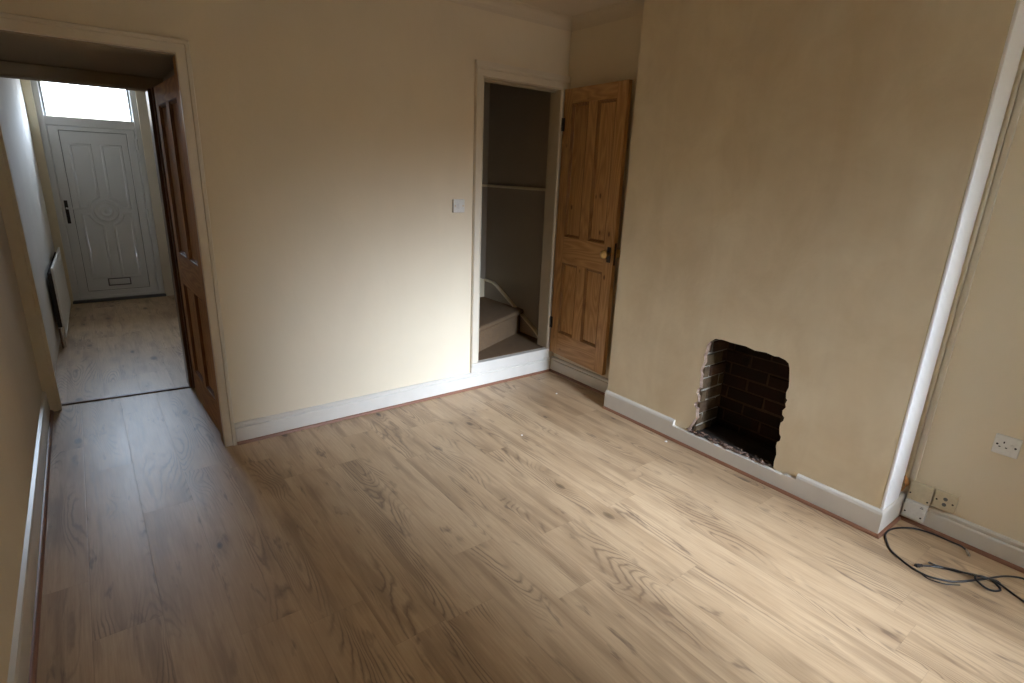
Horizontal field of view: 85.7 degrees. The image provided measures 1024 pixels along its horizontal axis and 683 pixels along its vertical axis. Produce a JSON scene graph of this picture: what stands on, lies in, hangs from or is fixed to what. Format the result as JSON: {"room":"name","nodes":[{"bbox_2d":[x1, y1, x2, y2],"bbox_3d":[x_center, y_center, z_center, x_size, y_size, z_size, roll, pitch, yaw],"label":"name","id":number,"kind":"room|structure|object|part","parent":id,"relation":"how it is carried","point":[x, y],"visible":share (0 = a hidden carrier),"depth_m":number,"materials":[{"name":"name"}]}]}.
{"room":"living room","nodes":[
{"label":"living room","id":0,"kind":"room"},
{"bbox_2d":[0,208,41,682],"bbox_3d":[-1.320,-0.109,1.069,0.100,2.590,5.320,-11,21,-36],"label":"wall","id":1,"kind":"structure","parent":0,"point":[20,386],"depth_m":2.33,"materials":[{"name":"paint"}]},
{"bbox_2d":[7,391,49,682],"bbox_3d":[-1.317,1.052,1.456,0.018,0.146,5.310,-11,21,-36],"label":"baseboard","id":2,"kind":"structure","parent":1,"relation":"attached to","point":[19,664],"depth_m":2.03,"materials":[{"name":"white wood"}]},
{"bbox_2d":[0,123,61,410],"bbox_3d":[-2.908,-0.518,3.249,0.095,1.980,0.140,-11,21,-36],"label":"door frame","id":3,"kind":"structure","parent":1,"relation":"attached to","point":[9,206],"depth_m":3.25,"materials":[{"name":"beige wood"}]},
{"bbox_2d":[0,77,59,371],"bbox_3d":[-3.958,-1.242,4.436,0.100,2.590,3.533,-10,21,-35],"label":"wall","id":4,"kind":"structure","parent":0,"point":[14,122],"depth_m":4.40,"materials":[{"name":"white paint"}]},
{"bbox_2d":[47,247,70,347],"bbox_3d":[-4.197,-0.453,5.122,0.055,0.664,1.515,-10,21,-35],"label":"radiator","id":5,"kind":"object","parent":4,"relation":"attached to","point":[58,287],"visible":1,"depth_m":4.76,"materials":[{"name":"metal"}]},
{"bbox_2d":[51,247,59,268],"bbox_3d":[-4.177,-0.773,5.048,0.015,0.008,1.380,-10,21,-35],"label":"grille","id":6,"kind":"object","parent":5,"relation":"attached to","point":[58,249],"depth_m":4.99,"materials":[{"name":"metal"}]},
{"bbox_2d":[0,35,173,78],"bbox_3d":[-2.256,-1.478,2.811,1.060,0.060,1.101,-11,21,-36],"label":"ceiling","id":7,"kind":"structure","parent":0,"point":[12,49],"depth_m":2.81,"materials":[{"name":"paint"}]},
{"bbox_2d":[163,69,173,80],"bbox_3d":[-1.899,-0.573,3.389,0.080,2.080,1.080,-11,21,-36],"label":"wall","id":8,"kind":"structure","parent":0,"point":[171,73],"depth_m":3.19,"materials":[{"name":"paint"}]},
{"bbox_2d":[145,87,194,387],"bbox_3d":[-2.259,-0.630,3.718,0.090,1.970,0.160,-11,21,-36],"label":"door frame","id":9,"kind":"structure","parent":8,"relation":"attached to","point":[150,96],"depth_m":3.64,"materials":[{"name":"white wood"}]},
{"bbox_2d":[0,60,489,278],"bbox_3d":[-1.580,-1.058,4.146,3.580,2.590,0.100,-11,21,-36],"label":"wall","id":10,"kind":"structure","parent":0,"point":[486,85],"depth_m":4.99,"materials":[{"name":"paint"}]},
{"bbox_2d":[0,61,162,91],"bbox_3d":[-2.545,-1.537,3.205,0.880,0.071,0.137,-11,21,-36],"label":"board","id":11,"kind":"object","parent":10,"relation":"attached to","point":[14,70],"visible":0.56,"depth_m":3.17,"materials":[{"name":"paint"}]},
{"bbox_2d":[0,0,570,422],"bbox_3d":[-0.967,-0.774,3.293,3.471,2.590,0.090,-11,21,-36],"label":"wall","id":12,"kind":"structure","parent":0,"point":[337,136],"depth_m":3.18,"materials":[{"name":"paint"}]},
{"bbox_2d":[0,30,174,57],"bbox_3d":[-1.915,-1.295,2.372,0.833,0.016,0.110,-11,21,-36],"label":"lining","id":13,"kind":"object","parent":12,"relation":"attached to","point":[2,32],"visible":0.56,"depth_m":2.40,"materials":[{"name":"paint"}]},
{"bbox_2d":[0,12,236,446],"bbox_3d":[-1.922,-0.353,2.653,0.874,2.086,0.116,-11,21,-36],"label":"door frame","id":14,"kind":"structure","parent":12,"relation":"attached to","point":[180,48],"depth_m":2.69,"materials":[{"name":"white wood"}]},
{"bbox_2d":[154,75,219,431],"bbox_3d":[-1.883,-0.463,3.235,0.045,1.945,0.772,-11,22,-38],"label":"door","id":15,"kind":"structure","parent":14,"relation":"in","point":[166,99],"depth_m":3.25,"materials":[{"name":"brown wood"}]},
{"bbox_3d":[-1.847,-1.347,2.972,0.035,0.100,0.576,-11,22,-38],"label":"rail","id":16,"kind":"part","parent":15,"relation":"part of","materials":[{"name":"brown wood"}]},
{"bbox_3d":[-1.969,-0.932,3.233,0.035,0.855,0.245,-11,22,-38],"label":"panel moulding","id":17,"kind":"part","parent":15,"relation":"part of","materials":[{"name":"brown wood"}]},
{"bbox_3d":[-1.969,-0.932,3.233,0.006,0.859,0.249,-11,22,-38],"label":"panel","id":18,"kind":"part","parent":15,"relation":"part of","materials":[{"name":"brown wood"}]},
{"bbox_3d":[-1.761,-0.849,2.989,0.035,0.855,0.245,-11,22,-38],"label":"panel moulding","id":19,"kind":"part","parent":15,"relation":"part of","materials":[{"name":"brown wood"}]},
{"bbox_3d":[-1.761,-0.849,2.989,0.006,0.859,0.249,-11,22,-38],"label":"panel","id":20,"kind":"part","parent":15,"relation":"part of","materials":[{"name":"brown wood"}]},
{"bbox_3d":[-1.885,-0.391,3.264,0.035,0.190,0.576,-11,22,-38],"label":"rail","id":21,"kind":"part","parent":15,"relation":"part of","materials":[{"name":"brown wood"}]},
{"bbox_3d":[-2.004,-0.055,3.501,0.035,0.600,0.245,-11,22,-38],"label":"panel moulding","id":22,"kind":"part","parent":15,"relation":"part of","materials":[{"name":"brown wood"}]},
{"bbox_3d":[-2.004,-0.055,3.501,0.006,0.604,0.249,-11,22,-38],"label":"panel","id":23,"kind":"part","parent":15,"relation":"part of","materials":[{"name":"brown wood"}]},
{"bbox_3d":[-1.796,0.028,3.257,0.035,0.600,0.245,-11,22,-38],"label":"panel moulding","id":24,"kind":"part","parent":15,"relation":"part of","materials":[{"name":"brown wood"}]},
{"bbox_3d":[-1.796,0.028,3.257,0.006,0.604,0.249,-11,22,-38],"label":"panel","id":25,"kind":"part","parent":15,"relation":"part of","materials":[{"name":"brown wood"}]},
{"bbox_3d":[-1.915,0.369,3.496,0.035,0.200,0.576,-11,22,-38],"label":"rail","id":26,"kind":"part","parent":15,"relation":"part of","materials":[{"name":"brown wood"}]},
{"bbox_2d":[234,356,550,441],"bbox_3d":[-0.629,0.353,3.871,2.405,0.126,0.020,-11,21,-36],"label":"baseboard","id":27,"kind":"structure","parent":12,"relation":"attached to","point":[258,427],"depth_m":3.66,"materials":[{"name":"white wood"}]},
{"bbox_2d":[452,199,464,212],"bbox_3d":[-0.355,-0.901,3.663,0.086,0.086,0.026,-11,21,-36],"label":"light switch","id":28,"kind":"object","parent":12,"relation":"attached to","point":[458,205],"visible":1,"depth_m":3.65,"materials":[{"name":"white plastic"}]},
{"bbox_2d":[470,347,552,372],"bbox_3d":[-0.015,0.128,4.346,0.803,0.075,0.130,-11,21,-36],"label":"sill","id":29,"kind":"structure","parent":12,"relation":"attached to","point":[496,362],"depth_m":4.28,"materials":[{"name":"white wood"}]},
{"bbox_2d":[470,59,570,363],"bbox_3d":[0.022,-0.877,4.045,0.808,2.029,0.138,-11,21,-36],"label":"door frame","id":30,"kind":"structure","parent":12,"relation":"attached to","point":[483,69],"depth_m":3.94,"materials":[{"name":"white wood"}]},
{"bbox_2d":[485,83,550,330],"bbox_3d":[0.108,-1.173,4.741,0.100,2.590,1.000,-11,21,-36],"label":"wall","id":31,"kind":"structure","parent":0,"point":[518,117],"depth_m":4.73,"materials":[{"name":"paint"}]},
{"bbox_2d":[482,184,545,190],"bbox_3d":[-0.876,-1.128,3.983,2.371,0.022,0.963,-11,21,-36],"label":"rail","id":32,"kind":"object","parent":31,"relation":"attached to","point":[483,185],"visible":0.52,"depth_m":4.71,"materials":[{"name":"white wood"}]},
{"bbox_2d":[36,295,1023,682],"bbox_3d":[-0.978,0.480,3.760,3.530,0.080,8.670,-11,21,-36],"label":"floor","id":33,"kind":"structure","parent":0,"point":[433,540],"depth_m":2.33,"materials":[{"name":"beige laminate"}]},
{"bbox_2d":[28,410,53,682],"bbox_3d":[-1.302,1.113,1.481,0.016,0.016,5.300,-11,21,-36],"label":"beading","id":34,"kind":"structure","parent":33,"relation":"on","point":[40,570],"depth_m":2.14,"materials":[{"name":"wood"}]},
{"bbox_2d":[61,385,192,405],"bbox_3d":[-2.620,0.365,3.771,0.759,0.008,0.036,-8,20,-30],"label":"threshold","id":35,"kind":"object","parent":33,"relation":"on","point":[188,386],"visible":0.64,"depth_m":3.75,"materials":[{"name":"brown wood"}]},
{"bbox_2d":[237,369,604,444],"bbox_3d":[-0.397,0.508,3.580,2.387,0.016,0.782,-11,21,-36],"label":"beading","id":36,"kind":"structure","parent":33,"relation":"on","point":[547,370],"depth_m":3.79,"materials":[{"name":"brown wood"}]},
{"bbox_2d":[478,278,542,360],"bbox_3d":[-0.854,-0.793,4.043,2.377,2.199,1.067,-11,21,-36],"label":"staircase","id":37,"kind":"structure","parent":33,"relation":"on","point":[504,329],"depth_m":4.70,"materials":[{"name":"grey carpet"}]},
{"bbox_2d":[602,406,1023,572],"bbox_3d":[1.791,0.878,2.653,0.285,0.016,3.450,-11,21,-36],"label":"beading","id":38,"kind":"structure","parent":33,"relation":"on","point":[900,517],"depth_m":2.70,"materials":[{"name":"wood"}]},
{"bbox_2d":[921,574,959,585],"bbox_3d":[1.778,0.994,2.290,0.139,0.005,0.035,12,19,28],"label":"coaxial cable","id":39,"kind":"object","parent":33,"relation":"on","point":[921,574],"visible":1,"depth_m":2.28,"materials":[{"name":"black plastic"}]},
{"bbox_2d":[884,527,1023,582],"bbox_3d":[1.956,0.979,2.340,0.381,0.019,0.670,-11,21,-36],"label":"coaxial cable","id":40,"kind":"object","parent":33,"relation":"on","point":[893,528],"visible":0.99,"depth_m":2.39,"materials":[{"name":"black plastic"}]},
{"bbox_2d":[914,563,1023,601],"bbox_3d":[1.936,0.995,2.272,0.449,0.029,0.132,17,22,40],"label":"coaxial cable","id":41,"kind":"object","parent":33,"relation":"on","point":[917,565],"visible":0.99,"depth_m":2.28,"materials":[{"name":"black plastic"}]},
{"bbox_2d":[928,562,999,582],"bbox_3d":[1.909,0.976,2.328,0.252,0.024,0.026,10,19,25],"label":"coaxial cable","id":42,"kind":"object","parent":41,"relation":"on","point":[928,562],"visible":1,"depth_m":2.33,"materials":[{"name":"black plastic"}]},
{"bbox_2d":[513,0,627,15],"bbox_3d":[-0.909,-2.071,2.975,3.571,0.080,9.200,-11,21,-36],"label":"ceiling","id":43,"kind":"structure","parent":0,"point":[567,7],"depth_m":3.51,"materials":[{"name":"paint"}]},
{"bbox_2d":[444,0,643,31],"bbox_3d":[0.396,-1.424,1.291,3.280,0.075,4.250,-11,21,-36],"label":"coving","id":44,"kind":"structure","parent":43,"relation":"attached to","point":[630,8],"depth_m":3.57,"materials":[{"name":"paint"}]},
{"bbox_2d":[553,14,642,377],"bbox_3d":[0.657,-0.908,3.945,0.100,2.590,0.820,-11,21,-36],"label":"wall","id":45,"kind":"structure","parent":0,"point":[608,52],"depth_m":3.68,"materials":[{"name":"paint"}]},
{"bbox_2d":[549,79,632,374],"bbox_3d":[0.526,-0.778,3.968,0.168,1.955,0.652,-9,20,-32],"label":"door","id":46,"kind":"structure","parent":45,"relation":"in","point":[595,121],"depth_m":3.91,"materials":[{"name":"brown wood"}]},
{"bbox_3d":[0.434,-0.316,4.225,0.034,0.555,0.178,-9,20,-32],"label":"panel moulding","id":47,"kind":"part","parent":46,"relation":"part of","materials":[{"name":"brown wood"}]},
{"bbox_3d":[0.434,-0.316,4.225,0.005,0.559,0.181,-9,20,-32],"label":"panel","id":48,"kind":"part","parent":46,"relation":"part of","materials":[{"name":"brown wood"}]},
{"bbox_3d":[0.494,0.071,4.224,0.031,0.180,0.450,-9,20,-32],"label":"rail","id":49,"kind":"part","parent":46,"relation":"part of","materials":[{"name":"brown wood"}]},
{"bbox_3d":[0.470,-1.210,3.952,0.034,0.925,0.178,-9,20,-32],"label":"panel moulding","id":50,"kind":"part","parent":46,"relation":"part of","materials":[{"name":"brown wood"}]},
{"bbox_3d":[0.470,-1.210,3.952,0.005,0.929,0.181,-9,20,-32],"label":"panel","id":51,"kind":"part","parent":46,"relation":"part of","materials":[{"name":"brown wood"}]},
{"bbox_3d":[0.522,-0.639,4.007,0.031,0.195,0.450,-9,20,-32],"label":"rail","id":52,"kind":"part","parent":46,"relation":"part of","materials":[{"name":"brown wood"}]},
{"bbox_3d":[0.582,-0.244,4.008,0.034,0.555,0.178,-9,20,-32],"label":"panel moulding","id":53,"kind":"part","parent":46,"relation":"part of","materials":[{"name":"brown wood"}]},
{"bbox_3d":[0.582,-0.244,4.008,0.005,0.559,0.182,-9,20,-32],"label":"panel","id":54,"kind":"part","parent":46,"relation":"part of","materials":[{"name":"brown wood"}]},
{"bbox_3d":[0.563,-1.664,3.694,0.031,0.100,0.450,-9,20,-32],"label":"rail","id":55,"kind":"part","parent":46,"relation":"part of","materials":[{"name":"brown wood"}]},
{"bbox_3d":[0.618,-1.138,3.735,0.034,0.925,0.178,-9,20,-32],"label":"panel moulding","id":56,"kind":"part","parent":46,"relation":"part of","materials":[{"name":"brown wood"}]},
{"bbox_3d":[0.618,-1.138,3.735,0.005,0.929,0.182,-9,20,-32],"label":"panel","id":57,"kind":"part","parent":46,"relation":"part of","materials":[{"name":"brown wood"}]},
{"bbox_3d":[0.632,-0.591,3.747,0.065,0.062,0.062,-9,20,-32],"label":"knob","id":58,"kind":"part","parent":46,"relation":"part of","materials":[{"name":"gold metal"}]},
{"bbox_3d":[0.660,-0.591,3.766,0.004,0.105,0.036,-9,20,-32],"label":"plate","id":59,"kind":"part","parent":46,"relation":"part of","materials":[{"name":"metal"}]},
{"bbox_3d":[0.698,-0.590,3.741,0.016,0.150,0.003,-9,20,-32],"label":"latch plate","id":60,"kind":"part","parent":46,"relation":"part of","materials":[{"name":"brown wood"}]},
{"bbox_3d":[0.719,-0.604,3.801,0.065,0.062,0.062,-9,20,-32],"label":"knob","id":61,"kind":"part","parent":46,"relation":"part of","materials":[{"name":"gold metal"}]},
{"bbox_2d":[607,0,1023,508],"bbox_3d":[1.421,-0.591,3.007,0.478,2.590,1.720,-11,21,-36],"label":"wall","id":62,"kind":"structure","parent":0,"point":[799,171],"depth_m":2.64,"materials":[{"name":"paint"}]},
{"bbox_2d":[686,339,788,465],"bbox_3d":[1.378,0.162,3.041,0.273,0.992,0.672,-11,21,-36],"label":"fireplace recess","id":63,"kind":"object","parent":62,"relation":"in","point":[751,401],"visible":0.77,"depth_m":3.24,"materials":[{"name":"brick"}]},
{"bbox_2d":[550,356,1023,567],"bbox_3d":[1.569,0.722,2.941,0.291,0.130,4.232,-11,21,-36],"label":"baseboard","id":64,"kind":"structure","parent":62,"relation":"attached to","point":[865,515],"depth_m":2.77,"materials":[{"name":"white wood"}]},
{"bbox_2d":[901,475,908,490],"bbox_3d":[1.905,0.687,2.667,0.059,0.085,0.028,-11,21,-36],"label":"loose wires","id":65,"kind":"object","parent":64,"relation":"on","point":[906,480],"visible":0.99,"depth_m":2.65,"materials":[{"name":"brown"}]},
{"bbox_2d":[902,498,928,522],"bbox_3d":[1.939,0.811,2.652,0.029,0.084,0.090,-11,21,-36],"label":"box","id":66,"kind":"object","parent":62,"relation":"attached to","point":[913,509],"visible":1,"depth_m":2.64,"materials":[{"name":"white plastic"}]},
{"bbox_2d":[880,0,1023,509],"bbox_3d":[1.830,-0.410,2.248,0.186,2.462,0.014,-11,21,-36],"label":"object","id":67,"kind":"object","parent":62,"relation":"attached to","point":[1014,43],"visible":1,"depth_m":2.23,"materials":[{"name":"white paint"}]},
{"bbox_2d":[905,48,1023,477],"bbox_3d":[1.953,-0.476,2.321,0.019,2.370,0.019,-11,21,-36],"label":"pipe","id":68,"kind":"object","parent":62,"relation":"attached to","point":[1021,64],"visible":1,"depth_m":2.35,"materials":[{"name":"white plastic"}]},
{"bbox_2d":[903,69,1023,542],"bbox_3d":[2.521,-0.167,1.760,0.100,2.590,1.750,-11,21,-36],"label":"wall","id":69,"kind":"structure","parent":0,"point":[981,397],"depth_m":2.38,"materials":[{"name":"paint"}]},
{"bbox_2d":[907,480,935,505],"bbox_3d":[1.956,0.723,2.638,0.031,0.092,0.094,-11,21,-36],"label":"box","id":70,"kind":"object","parent":69,"relation":"attached to","point":[920,492],"visible":1,"depth_m":2.63,"materials":[{"name":"plastic"}]},
{"bbox_2d":[932,489,959,513],"bbox_3d":[2.016,0.743,2.564,0.028,0.086,0.088,-11,21,-36],"label":"socket","id":71,"kind":"object","parent":69,"relation":"attached to","point":[946,501],"visible":1,"depth_m":2.55,"materials":[{"name":"plastic"}]},
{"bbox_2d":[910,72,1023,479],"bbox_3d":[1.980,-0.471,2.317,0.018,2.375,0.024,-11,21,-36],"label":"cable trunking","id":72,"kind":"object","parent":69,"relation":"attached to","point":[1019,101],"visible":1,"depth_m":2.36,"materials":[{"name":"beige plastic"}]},
{"bbox_2d":[991,433,1022,458],"bbox_3d":[2.118,0.448,2.362,0.016,0.088,0.088,-11,21,-36],"label":"power socket","id":73,"kind":"object","parent":69,"relation":"attached to","point":[1008,446],"visible":1,"depth_m":2.36,"materials":[{"name":"white plastic"}]},
{"bbox_3d":[-3.616,-1.915,6.689,3.580,2.590,0.260,-11,21,-36],"label":"wall","id":74,"kind":"structure","parent":0,"visible":0},
{"bbox_2d":[20,79,73,303],"bbox_3d":[-4.787,-1.604,5.668,0.075,2.500,0.027,-11,21,-36],"label":"trim","id":75,"kind":"structure","parent":74,"relation":"attached to","point":[25,84],"depth_m":5.62,"materials":[{"name":"white wood"}]},
{"bbox_2d":[30,80,165,303],"bbox_3d":[-4.481,-1.676,6.030,0.898,2.450,0.271,-11,21,-36],"label":"door","id":76,"kind":"structure","parent":74,"relation":"in","point":[97,170],"depth_m":6.02,"materials":[{"name":"white plastic"}]},
{"bbox_3d":[-4.710,-1.372,5.845,0.030,0.240,0.012,-11,21,-36],"label":"handle plate","id":77,"kind":"part","parent":76,"relation":"part of","materials":[{"name":"metal"}]},
{"bbox_3d":[-4.456,-1.407,6.069,0.573,1.677,0.018,-11,21,-36],"label":"panel","id":78,"kind":"part","parent":76,"relation":"part of","materials":[{"name":"white plastic"}]},
{"bbox_3d":[-4.449,-1.406,6.060,0.463,1.436,0.006,-11,21,-36],"label":"panel moulding","id":79,"kind":"part","parent":76,"relation":"part of","materials":[{"name":"white plastic"}]},
{"bbox_2d":[135,91,173,295],"bbox_3d":[-4.029,-1.746,6.234,0.122,2.500,0.017,-11,21,-36],"label":"door frame","id":80,"kind":"structure","parent":74,"relation":"attached to","point":[141,100],"depth_m":6.23,"materials":[{"name":"white wood"}]}
]}

